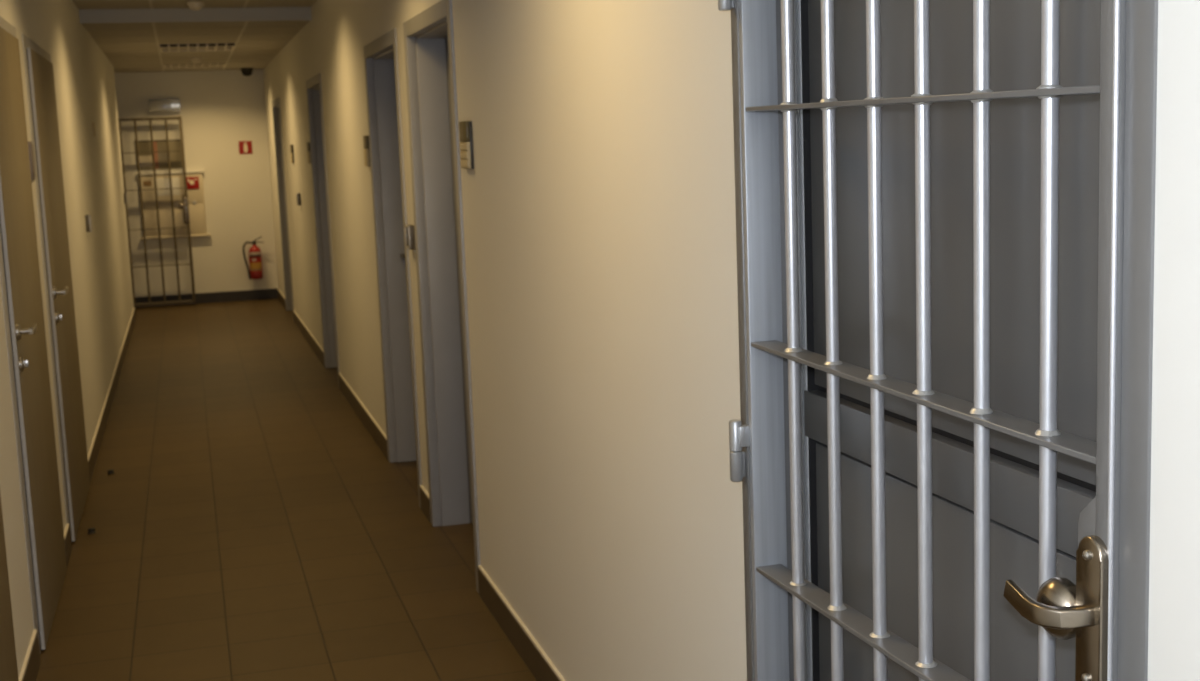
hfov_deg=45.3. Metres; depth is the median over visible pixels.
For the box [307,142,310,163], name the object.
door sign
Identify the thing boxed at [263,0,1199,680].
wall
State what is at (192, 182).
fire sign
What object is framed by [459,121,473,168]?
door sign
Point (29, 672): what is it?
baseboard
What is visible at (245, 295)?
baseboard
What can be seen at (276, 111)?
door
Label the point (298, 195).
reader
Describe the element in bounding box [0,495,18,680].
door
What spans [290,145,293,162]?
door sign
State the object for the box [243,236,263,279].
fire extinguisher
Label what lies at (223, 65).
recessed light
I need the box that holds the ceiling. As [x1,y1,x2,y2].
[72,0,315,72]
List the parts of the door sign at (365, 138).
panel, panel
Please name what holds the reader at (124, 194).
attached to the wall at (84, 78)
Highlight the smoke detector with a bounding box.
[187,2,203,9]
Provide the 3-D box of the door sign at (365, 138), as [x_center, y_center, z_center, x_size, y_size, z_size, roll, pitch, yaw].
[-1.181,-0.960,7.283,0.021,0.156,0.130,-4,8,-16]
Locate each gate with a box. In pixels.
[118,116,195,306]
[718,0,1125,680]
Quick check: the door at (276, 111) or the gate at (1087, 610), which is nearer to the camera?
the gate at (1087, 610)
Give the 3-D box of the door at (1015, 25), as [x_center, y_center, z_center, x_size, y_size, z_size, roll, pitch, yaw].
[0.479,0.262,2.034,0.154,2.080,1.120,-4,8,-16]
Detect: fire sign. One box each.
[186,177,198,188]
[239,141,251,153]
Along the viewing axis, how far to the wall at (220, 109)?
15.47 m
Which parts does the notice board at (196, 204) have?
door, door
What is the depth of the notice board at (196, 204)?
15.35 m
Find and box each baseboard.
[19,308,135,680]
[134,288,277,307]
[277,288,564,680]
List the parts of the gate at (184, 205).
rail, rail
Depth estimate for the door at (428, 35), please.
5.93 m
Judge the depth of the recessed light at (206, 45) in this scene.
11.64 m
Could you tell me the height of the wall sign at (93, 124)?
0.100 m
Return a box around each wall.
[0,0,133,678]
[114,70,277,296]
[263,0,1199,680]
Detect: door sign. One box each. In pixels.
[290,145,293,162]
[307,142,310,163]
[363,135,370,166]
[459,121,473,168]
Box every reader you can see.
[85,214,91,231]
[123,193,126,203]
[296,193,300,205]
[405,225,414,249]
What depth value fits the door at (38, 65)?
6.17 m
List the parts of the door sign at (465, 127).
panel, panel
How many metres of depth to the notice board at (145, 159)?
15.28 m
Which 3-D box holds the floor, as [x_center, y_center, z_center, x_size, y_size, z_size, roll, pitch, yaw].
[-2.400,0.844,6.530,3.598,0.100,18.970,-4,8,-16]
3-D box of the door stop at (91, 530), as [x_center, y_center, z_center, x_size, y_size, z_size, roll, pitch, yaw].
[-2.195,0.820,6.204,0.038,0.022,0.038,-4,8,-16]
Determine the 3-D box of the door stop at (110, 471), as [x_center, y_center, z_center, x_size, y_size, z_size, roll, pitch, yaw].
[-2.505,0.671,7.354,0.038,0.022,0.038,-4,8,-16]
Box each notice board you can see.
[134,139,182,169]
[137,170,210,239]
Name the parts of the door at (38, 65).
handle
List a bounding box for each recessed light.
[159,43,235,52]
[163,64,225,68]
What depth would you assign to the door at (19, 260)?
4.89 m
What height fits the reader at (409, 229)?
0.100 m
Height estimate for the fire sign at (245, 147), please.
0.137 m
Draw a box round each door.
[0,16,66,653]
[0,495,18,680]
[22,33,89,543]
[272,97,293,320]
[306,73,339,386]
[363,28,421,507]
[403,0,479,592]
[731,0,1157,680]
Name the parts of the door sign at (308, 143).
panel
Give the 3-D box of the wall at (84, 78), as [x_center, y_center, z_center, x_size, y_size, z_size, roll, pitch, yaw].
[-2.390,-0.442,5.753,0.280,2.660,17.600,-4,8,-16]
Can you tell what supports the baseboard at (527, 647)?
attached to the wall at (599, 211)
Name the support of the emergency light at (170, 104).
attached to the wall at (220, 109)
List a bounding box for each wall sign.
[28,141,35,180]
[92,122,95,136]
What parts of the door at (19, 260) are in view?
frame, handle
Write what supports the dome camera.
attached to the ceiling
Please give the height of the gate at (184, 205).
1.980 m
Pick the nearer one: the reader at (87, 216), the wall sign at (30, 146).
the wall sign at (30, 146)
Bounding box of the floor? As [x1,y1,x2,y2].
[36,299,536,680]
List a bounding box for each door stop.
[87,527,95,533]
[107,469,114,473]
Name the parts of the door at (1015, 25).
panel, frame, panel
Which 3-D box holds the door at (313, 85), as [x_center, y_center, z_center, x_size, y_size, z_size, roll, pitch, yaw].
[-1.848,-0.785,10.076,0.201,2.100,1.060,-4,8,-16]
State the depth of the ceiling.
10.23 m
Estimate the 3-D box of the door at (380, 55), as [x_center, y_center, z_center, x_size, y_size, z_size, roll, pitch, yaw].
[-0.888,-0.361,6.786,0.201,2.100,1.082,-4,8,-16]
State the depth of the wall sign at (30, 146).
5.55 m
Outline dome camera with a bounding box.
[240,68,252,75]
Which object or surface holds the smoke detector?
attached to the ceiling
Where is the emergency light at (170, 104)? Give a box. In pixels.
[148,98,180,112]

